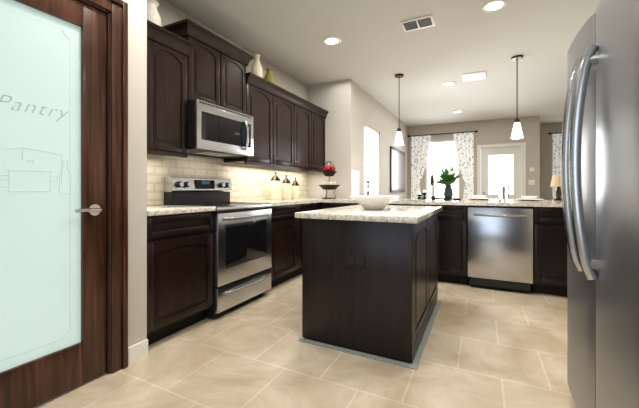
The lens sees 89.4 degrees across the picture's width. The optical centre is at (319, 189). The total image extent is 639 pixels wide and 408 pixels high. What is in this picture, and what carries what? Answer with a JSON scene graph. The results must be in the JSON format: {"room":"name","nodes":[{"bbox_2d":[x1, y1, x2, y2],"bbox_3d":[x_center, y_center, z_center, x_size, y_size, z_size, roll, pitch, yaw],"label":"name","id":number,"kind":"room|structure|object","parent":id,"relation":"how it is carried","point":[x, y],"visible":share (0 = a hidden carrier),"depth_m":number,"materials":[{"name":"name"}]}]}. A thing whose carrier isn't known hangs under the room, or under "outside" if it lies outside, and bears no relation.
{"room":"kitchen","nodes":[
{"label":"kitchen","id":0,"kind":"room"},
{"bbox_2d":[86,0,149,346],"bbox_3d":[-2.236,-0.318,-0.017,0.120,2.775,4.760,0,0,27],"label":"wall","id":1,"kind":"structure","parent":0,"point":[137,9],"depth_m":2.03,"materials":[{"name":"grey paint"}]},
{"bbox_2d":[0,0,105,407],"bbox_3d":[-1.385,0.021,1.536,0.105,2.073,0.730,0,0,27],"label":"pantry door","id":2,"kind":"structure","parent":1,"relation":"in","point":[52,251],"depth_m":1.64,"materials":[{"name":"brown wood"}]},
{"bbox_2d":[0,95,67,120],"bbox_3d":[-1.393,-0.392,1.582,0.001,0.084,0.288,0,0,27],"label":"lettering","id":3,"kind":"object","parent":2,"relation":"attached to","point":[62,115],"visible":1,"depth_m":1.56,"materials":[{"name":"grey"}]},
{"bbox_2d":[78,0,127,373],"bbox_3d":[-1.428,-0.025,1.558,0.148,2.190,0.940,0,0,27],"label":"door frame","id":4,"kind":"structure","parent":1,"relation":"attached to","point":[116,187],"depth_m":1.89,"materials":[{"name":"brown wood"}]},
{"bbox_2d":[128,339,147,365],"bbox_3d":[2.479,1.018,2.626,5.930,0.105,13.480,0,0,27],"label":"baseboard","id":5,"kind":"structure","parent":1,"relation":"attached to","point":[137,351],"depth_m":2.01,"materials":[{"name":"white wood"}]},
{"bbox_2d":[147,154,358,204],"bbox_3d":[-0.518,-0.083,3.832,0.769,0.505,3.658,0,0,27],"label":"tile backsplash","id":6,"kind":"structure","parent":1,"relation":"attached to","point":[245,179],"depth_m":3.65,"materials":[{"name":"beige tile"}]},
{"bbox_2d":[254,187,257,195],"bbox_3d":[-0.801,0.030,4.097,0.006,0.116,0.070,0,0,27],"label":"outlet","id":7,"kind":"object","parent":6,"relation":"attached to","point":[255,191],"depth_m":4.09,"materials":[{"name":"white plastic"}]},
{"bbox_2d":[156,0,305,200],"bbox_3d":[-0.995,-0.318,3.875,0.120,2.775,3.550,0,0,27],"label":"wall","id":8,"kind":"structure","parent":0,"point":[168,13],"depth_m":3.98,"materials":[{"name":"grey paint"}]},
{"bbox_2d":[147,22,154,153],"bbox_3d":[-1.473,-0.770,2.415,0.320,0.940,0.263,0,0,27],"label":"upper cabinet","id":9,"kind":"object","parent":8,"relation":"attached to","point":[150,25],"depth_m":2.44,"materials":[{"name":"brown wood"}]},
{"bbox_2d":[150,26,190,157],"bbox_3d":[-1.367,-0.770,2.624,0.320,0.940,0.453,0,0,27],"label":"upper cabinet","id":10,"kind":"object","parent":8,"relation":"attached to","point":[187,59],"depth_m":2.61,"materials":[{"name":"brown wood"}]},
{"bbox_2d":[147,0,161,26],"bbox_3d":[-1.371,-1.376,2.615,0.170,0.270,0.170,0,0,27],"label":"vase","id":11,"kind":"object","parent":10,"relation":"on","point":[153,15],"visible":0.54,"depth_m":2.57,"materials":[{"name":"beige ceramic"}]},
{"bbox_2d":[163,22,226,107],"bbox_3d":[-1.165,-1.093,3.025,0.320,0.655,0.446,0,0,27],"label":"upper cabinet","id":12,"kind":"object","parent":8,"relation":"attached to","point":[208,52],"depth_m":2.93,"materials":[{"name":"brown wood"}]},
{"bbox_2d":[186,99,252,157],"bbox_3d":[-1.021,-0.549,3.133,0.472,0.421,0.754,0,0,27],"label":"microwave","id":13,"kind":"object","parent":12,"relation":"attached to","point":[213,130],"visible":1,"depth_m":2.96,"materials":[{"name":"silver metal"}]},
{"bbox_2d":[227,42,246,114],"bbox_3d":[-1.021,-1.093,3.313,0.320,0.655,0.446,0,0,27],"label":"upper cabinet","id":14,"kind":"object","parent":8,"relation":"attached to","point":[236,60],"depth_m":3.30,"materials":[{"name":"brown wood"}]},
{"bbox_2d":[224,72,278,165],"bbox_3d":[-0.798,-0.770,3.756,0.320,0.940,0.547,0,0,27],"label":"upper cabinet","id":15,"kind":"object","parent":8,"relation":"attached to","point":[262,98],"depth_m":3.69,"materials":[{"name":"brown wood"}]},
{"bbox_2d":[251,54,265,79],"bbox_3d":[-0.746,-1.421,3.857,0.138,0.360,0.138,0,0,18],"label":"vase","id":16,"kind":"object","parent":15,"relation":"on","point":[256,69],"depth_m":3.82,"materials":[{"name":"beige ceramic"}]},
{"bbox_2d":[266,68,274,83],"bbox_3d":[-0.635,-1.376,4.080,0.148,0.270,0.148,0,0,18],"label":"vase","id":17,"kind":"object","parent":15,"relation":"on","point":[269,76],"depth_m":4.04,"materials":[{"name":"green ceramic"}]},
{"bbox_2d":[267,90,298,169],"bbox_3d":[-0.593,-0.770,4.162,0.320,0.940,0.610,0,0,27],"label":"upper cabinet","id":18,"kind":"object","parent":8,"relation":"attached to","point":[288,104],"depth_m":4.19,"materials":[{"name":"brown wood"}]},
{"bbox_2d":[299,98,314,169],"bbox_3d":[-0.375,-0.770,4.596,0.320,0.940,0.609,0,0,27],"label":"upper cabinet","id":19,"kind":"object","parent":8,"relation":"attached to","point":[306,111],"depth_m":4.62,"materials":[{"name":"brown wood"}]},
{"bbox_2d":[307,106,326,170],"bbox_3d":[-0.171,-0.770,5.003,0.320,0.940,0.547,0,0,27],"label":"upper cabinet","id":20,"kind":"object","parent":8,"relation":"attached to","point":[320,115],"depth_m":4.99,"materials":[{"name":"brown wood"}]},
{"bbox_2d":[34,274,576,407],"bbox_3d":[2.064,1.100,2.991,7.400,0.060,14.000,0,0,27],"label":"floor","id":21,"kind":"structure","parent":0,"point":[486,347],"depth_m":1.95,"materials":[{"name":"tile"}]},
{"bbox_2d":[147,211,212,344],"bbox_3d":[-1.271,0.623,2.498,0.616,0.896,0.592,0,0,27],"label":"base cabinet","id":22,"kind":"object","parent":21,"relation":"on","point":[179,272],"depth_m":2.33,"materials":[{"name":"brown wood"}]},
{"bbox_2d":[147,205,215,215],"bbox_3d":[-1.255,0.157,2.489,0.640,0.037,0.592,0,0,27],"label":"countertop","id":23,"kind":"structure","parent":22,"relation":"on","point":[155,210],"depth_m":2.37,"materials":[{"name":"stone"}]},
{"bbox_2d":[164,176,271,317],"bbox_3d":[-0.913,0.477,3.079,0.706,1.185,0.754,0,0,27],"label":"range","id":24,"kind":"object","parent":21,"relation":"on","point":[242,248],"visible":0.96,"depth_m":2.92,"materials":[{"name":"silver metal"}]},
{"bbox_2d":[269,204,302,287],"bbox_3d":[-0.648,0.623,3.738,0.616,0.896,0.648,0,0,27],"label":"base cabinet","id":25,"kind":"object","parent":21,"relation":"on","point":[286,229],"depth_m":3.62,"materials":[{"name":"brown wood"}]},
{"bbox_2d":[230,198,320,205],"bbox_3d":[-0.523,0.157,3.945,0.640,0.037,1.130,0,0,27],"label":"countertop","id":26,"kind":"structure","parent":25,"relation":"on","point":[291,201],"depth_m":3.66,"materials":[{"name":"stone"}]},
{"bbox_2d":[270,172,283,199],"bbox_3d":[-0.571,-0.047,4.206,0.148,0.370,0.148,0,0,18],"label":"canister","id":27,"kind":"object","parent":26,"relation":"on","point":[276,189],"depth_m":4.15,"materials":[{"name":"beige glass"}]},
{"bbox_2d":[284,175,293,198],"bbox_3d":[-0.454,-0.032,4.438,0.134,0.340,0.134,0,0,18],"label":"canister","id":28,"kind":"object","parent":26,"relation":"on","point":[284,190],"depth_m":4.39,"materials":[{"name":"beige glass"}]},
{"bbox_2d":[294,177,299,198],"bbox_3d":[-0.347,-0.017,4.651,0.119,0.310,0.119,0,0,18],"label":"canister","id":29,"kind":"object","parent":26,"relation":"on","point":[296,186],"depth_m":4.60,"materials":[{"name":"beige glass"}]},
{"bbox_2d":[303,203,318,211],"bbox_3d":[-0.410,0.623,4.211,0.616,0.896,0.660,0,0,27],"label":"base cabinet","id":30,"kind":"object","parent":21,"relation":"on","point":[310,206],"depth_m":4.13,"materials":[{"name":"brown wood"}]},
{"bbox_2d":[327,203,359,208],"bbox_3d":[0.447,0.623,4.476,0.608,0.896,0.620,0,0,27],"label":"base cabinet","id":31,"kind":"object","parent":21,"relation":"on","point":[329,205],"depth_m":4.23,"materials":[{"name":"brown wood"}]},
{"bbox_2d":[295,209,441,369],"bbox_3d":[0.506,0.638,2.681,0.815,0.864,1.315,0,0,27],"label":"kitchen island","id":32,"kind":"object","parent":21,"relation":"on","point":[369,281],"depth_m":2.13,"materials":[{"name":"brown wood"}]},
{"bbox_2d":[295,205,441,220],"bbox_3d":[0.505,0.186,2.706,0.850,0.040,1.350,0,0,27],"label":"island countertop","id":33,"kind":"structure","parent":32,"relation":"on","point":[390,212],"depth_m":2.29,"materials":[{"name":"beige stone"}]},
{"bbox_2d":[349,196,399,209],"bbox_3d":[0.445,0.110,2.642,0.410,0.110,0.410,0,0,27],"label":"bowl","id":34,"kind":"object","parent":33,"relation":"on","point":[373,202],"visible":1,"depth_m":2.53,"materials":[{"name":"white ceramic"}]},
{"bbox_2d":[388,204,410,205],"bbox_3d":[0.900,0.623,4.249,0.654,0.896,0.620,0,0,27],"label":"base cabinet","id":35,"kind":"object","parent":21,"relation":"on","point":[388,204],"depth_m":3.87,"materials":[{"name":"brown wood"}]},
{"bbox_2d":[411,204,438,280],"bbox_3d":[1.292,0.623,4.052,0.471,0.896,0.620,0,0,27],"label":"base cabinet","id":36,"kind":"object","parent":21,"relation":"on","point":[411,204],"depth_m":3.67,"materials":[{"name":"brown wood"}]},
{"bbox_2d":[439,205,470,284],"bbox_3d":[1.575,0.623,3.909,0.411,0.896,0.620,0,0,27],"label":"base cabinet","id":37,"kind":"object","parent":21,"relation":"on","point":[453,219],"depth_m":3.61,"materials":[{"name":"brown wood"}]},
{"bbox_2d":[468,207,532,292],"bbox_3d":[2.006,0.633,3.631,0.601,0.874,0.651,0,0,27],"label":"dishwasher","id":38,"kind":"object","parent":21,"relation":"on","point":[500,248],"visible":1,"depth_m":3.38,"materials":[{"name":"silver metal"}]},
{"bbox_2d":[523,207,566,296],"bbox_3d":[2.529,0.623,3.430,0.498,0.896,0.620,0,0,27],"label":"base cabinet","id":39,"kind":"object","parent":21,"relation":"on","point":[549,233],"depth_m":3.22,"materials":[{"name":"brown wood"}]},
{"bbox_2d":[299,198,561,206],"bbox_3d":[1.392,0.157,4.266,3.774,0.037,1.166,0,0,27],"label":"countertop","id":40,"kind":"structure","parent":39,"relation":"on","point":[552,203],"depth_m":3.65,"materials":[{"name":"stone"}]},
{"bbox_2d":[319,161,338,198],"bbox_3d":[0.145,-0.145,4.830,0.330,0.562,0.330,0,0,27],"label":"stand","id":41,"kind":"object","parent":40,"relation":"on","point":[329,170],"visible":1,"depth_m":4.76,"materials":[{"name":"grey metal"}]},
{"bbox_2d":[366,175,369,195],"bbox_3d":[0.763,-0.042,5.079,0.110,0.360,0.110,0,0,27],"label":"candlestick","id":42,"kind":"object","parent":40,"relation":"on","point":[367,181],"visible":0.77,"depth_m":5.07,"materials":[{"name":"grey metal"}]},
{"bbox_2d":[417,190,426,198],"bbox_3d":[1.451,0.073,4.576,0.068,0.130,0.181,0,0,-18],"label":"candle holders","id":43,"kind":"object","parent":40,"relation":"on","point":[424,193],"visible":1,"depth_m":4.51,"materials":[{"name":"grey metal"}]},
{"bbox_2d":[430,175,438,199],"bbox_3d":[1.475,-0.025,4.141,0.105,0.327,0.188,0,0,27],"label":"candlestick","id":44,"kind":"object","parent":40,"relation":"on","point":[432,184],"visible":0.98,"depth_m":4.19,"materials":[{"name":"brown metal"}]},
{"bbox_2d":[434,166,462,199],"bbox_3d":[1.718,-0.091,4.321,0.395,0.458,0.515,0,0,27],"label":"plant arrangement","id":45,"kind":"object","parent":40,"relation":"on","point":[448,177],"visible":0.96,"depth_m":4.25,"materials":[{"name":"green plant"}]},
{"bbox_2d":[465,195,494,200],"bbox_3d":[2.049,0.109,4.141,0.340,0.058,0.300,0,0,27],"label":"place setting","id":46,"kind":"object","parent":40,"relation":"on","point":[476,197],"depth_m":4.07,"materials":[{"name":"beige ceramic"}]},
{"bbox_2d":[498,186,507,200],"bbox_3d":[2.164,0.053,3.837,0.079,0.170,0.079,0,0,15],"label":"glass","id":47,"kind":"object","parent":40,"relation":"on","point":[503,192],"depth_m":3.82,"materials":[{"name":"clear glass"}]},
{"bbox_2d":[512,196,549,201],"bbox_3d":[2.469,0.109,3.796,0.340,0.058,0.300,0,0,27],"label":"place setting","id":48,"kind":"object","parent":40,"relation":"on","point":[525,198],"depth_m":3.72,"materials":[{"name":"beige ceramic"}]},
{"bbox_2d":[550,175,561,200],"bbox_3d":[2.934,-0.017,3.964,0.170,0.310,0.170,0,0,27],"label":"table lamp","id":49,"kind":"object","parent":40,"relation":"on","point":[556,181],"visible":0.79,"depth_m":3.94,"materials":[{"name":"beige fabric"}]},
{"bbox_2d":[561,0,638,407],"bbox_3d":[1.362,0.186,1.100,0.855,1.767,0.904,0,0,27],"label":"fridge","id":50,"kind":"object","parent":21,"relation":"on","point":[600,165],"visible":1,"depth_m":1.12,"materials":[{"name":"grey metal"}]},
{"bbox_2d":[306,80,341,197],"bbox_3d":[0.124,-0.318,5.232,0.600,2.775,0.120,0,0,27],"label":"wall","id":51,"kind":"structure","parent":0,"point":[328,96],"depth_m":5.14,"materials":[{"name":"grey paint"}]},
{"bbox_2d":[342,79,409,197],"bbox_3d":[1.427,-0.318,7.000,0.120,2.775,4.450,0,0,27],"label":"wall","id":52,"kind":"structure","parent":0,"point":[351,107],"depth_m":5.52,"materials":[{"name":"grey paint"}]},
{"bbox_2d":[364,124,381,195],"bbox_3d":[0.964,-0.488,5.990,0.120,1.277,1.030,0,0,27],"label":"window","id":53,"kind":"structure","parent":52,"relation":"in","point":[371,152],"depth_m":6.14,"materials":[{"name":"white glass"}]},
{"bbox_2d":[390,146,404,191],"bbox_3d":[1.881,-0.440,7.729,0.032,1.020,1.400,0,0,27],"label":"framed picture","id":54,"kind":"object","parent":52,"relation":"attached to","point":[397,170],"visible":1,"depth_m":7.60,"materials":[{"name":"grey glass"}]},
{"bbox_2d":[163,0,598,126],"bbox_3d":[2.064,-1.735,2.991,7.400,0.060,14.000,0,0,27],"label":"ceiling","id":55,"kind":"structure","parent":0,"point":[375,51],"depth_m":3.88,"materials":[{"name":"white paint"}]},
{"bbox_2d":[323,37,340,45],"bbox_3d":[0.143,-1.699,3.712,0.209,0.012,0.209,0,0,21],"label":"recessed light","id":56,"kind":"object","parent":55,"relation":"in","point":[331,41],"depth_m":3.71,"materials":[{"name":"white"}]},
{"bbox_2d":[394,74,403,145],"bbox_3d":[1.188,-1.182,4.820,0.144,1.044,0.144,0,0,27],"label":"pendant light","id":57,"kind":"object","parent":55,"relation":"hanging from","point":[399,140],"visible":1,"depth_m":4.78,"materials":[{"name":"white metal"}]},
{"bbox_2d":[400,14,434,31],"bbox_3d":[1.010,-1.698,3.315,0.315,0.014,0.230,0,0,27],"label":"ceiling vent","id":58,"kind":"object","parent":55,"relation":"in","point":[427,21],"visible":0.96,"depth_m":3.29,"materials":[{"name":"white metal"}]},
{"bbox_2d":[442,82,455,85],"bbox_3d":[2.087,-1.699,5.219,0.209,0.012,0.209,0,0,21],"label":"recessed light","id":59,"kind":"object","parent":55,"relation":"in","point":[446,83],"depth_m":5.21,"materials":[{"name":"white"}]},
{"bbox_2d":[462,71,485,81],"bbox_3d":[2.333,-1.700,4.871,0.310,0.010,0.360,0,0,27],"label":"plate","id":60,"kind":"object","parent":55,"relation":"attached to","point":[474,76],"visible":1,"depth_m":4.85,"materials":[{"name":"white plastic"}]},
{"bbox_2d":[481,0,506,12],"bbox_3d":[1.621,-1.699,3.001,0.209,0.012,0.209,0,0,21],"label":"recessed light","id":61,"kind":"object","parent":55,"relation":"in","point":[493,6],"depth_m":3.00,"materials":[{"name":"white"}]},
{"bbox_2d":[511,55,523,138],"bbox_3d":[2.545,-1.182,4.160,0.144,1.044,0.144,0,0,27],"label":"pendant light","id":62,"kind":"object","parent":55,"relation":"hanging from","point":[517,133],"visible":1,"depth_m":4.14,"materials":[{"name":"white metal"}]},
{"bbox_2d":[406,199,453,200],"bbox_3d":[1.369,0.136,3.990,0.520,0.004,0.380,0,0,27],"label":"tray","id":63,"kind":"object","parent":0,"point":[429,200],"visible":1,"depth_m":3.86,"materials":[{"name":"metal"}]},
{"bbox_2d":[410,116,541,198],"bbox_3d":[3.807,-0.318,8.226,2.990,2.775,0.120,0,0,27],"label":"wall","id":64,"kind":"structure","parent":0,"point":[489,131],"depth_m":7.94,"materials":[{"name":"grey paint"}]},
{"bbox_2d":[425,139,459,198],"bbox_3d":[3.222,-0.493,8.476,0.920,1.587,0.120,0,0,27],"label":"window","id":65,"kind":"structure","parent":64,"relation":"in","point":[442,154],"depth_m":8.54,"materials":[{"name":"white glass"}]},
{"bbox_2d":[408,130,477,198],"bbox_3d":[3.173,-0.324,8.423,1.716,2.288,0.097,0,0,27],"label":"curtain","id":66,"kind":"object","parent":64,"relation":"hanging from","point":[464,143],"visible":0.67,"depth_m":8.25,"materials":[{"name":"fabric"}]},
{"bbox_2d":[481,147,520,199],"bbox_3d":[4.413,0.020,7.863,0.856,2.076,0.135,0,0,27],"label":"back door","id":67,"kind":"structure","parent":64,"relation":"in","point":[500,167],"depth_m":7.89,"materials":[{"name":"white glass"}]},
{"bbox_2d":[477,142,525,198],"bbox_3d":[4.406,-0.018,7.848,1.030,2.175,0.018,0,0,27],"label":"door frame","id":68,"kind":"structure","parent":64,"relation":"attached to","point":[523,145],"depth_m":7.81,"materials":[{"name":"white wood"}]},
{"bbox_2d":[529,180,534,184],"bbox_3d":[4.971,-0.160,7.568,0.120,0.120,0.010,0,0,27],"label":"switch plate","id":69,"kind":"object","parent":64,"relation":"attached to","point":[532,182],"depth_m":7.56,"materials":[{"name":"white plastic"}]},
{"bbox_2d":[542,123,562,199],"bbox_3d":[6.866,-0.318,8.031,2.890,2.775,0.120,0,0,27],"label":"wall","id":70,"kind":"structure","parent":0,"point":[546,128],"depth_m":8.43,"materials":[{"name":"grey paint"}]},
{"bbox_2d":[548,132,561,199],"bbox_3d":[6.732,-0.324,7.976,1.796,2.288,0.097,0,0,27],"label":"curtain","id":71,"kind":"object","parent":70,"relation":"hanging from","point":[556,153],"visible":0.27,"depth_m":8.30,"materials":[{"name":"fabric"}]}
]}

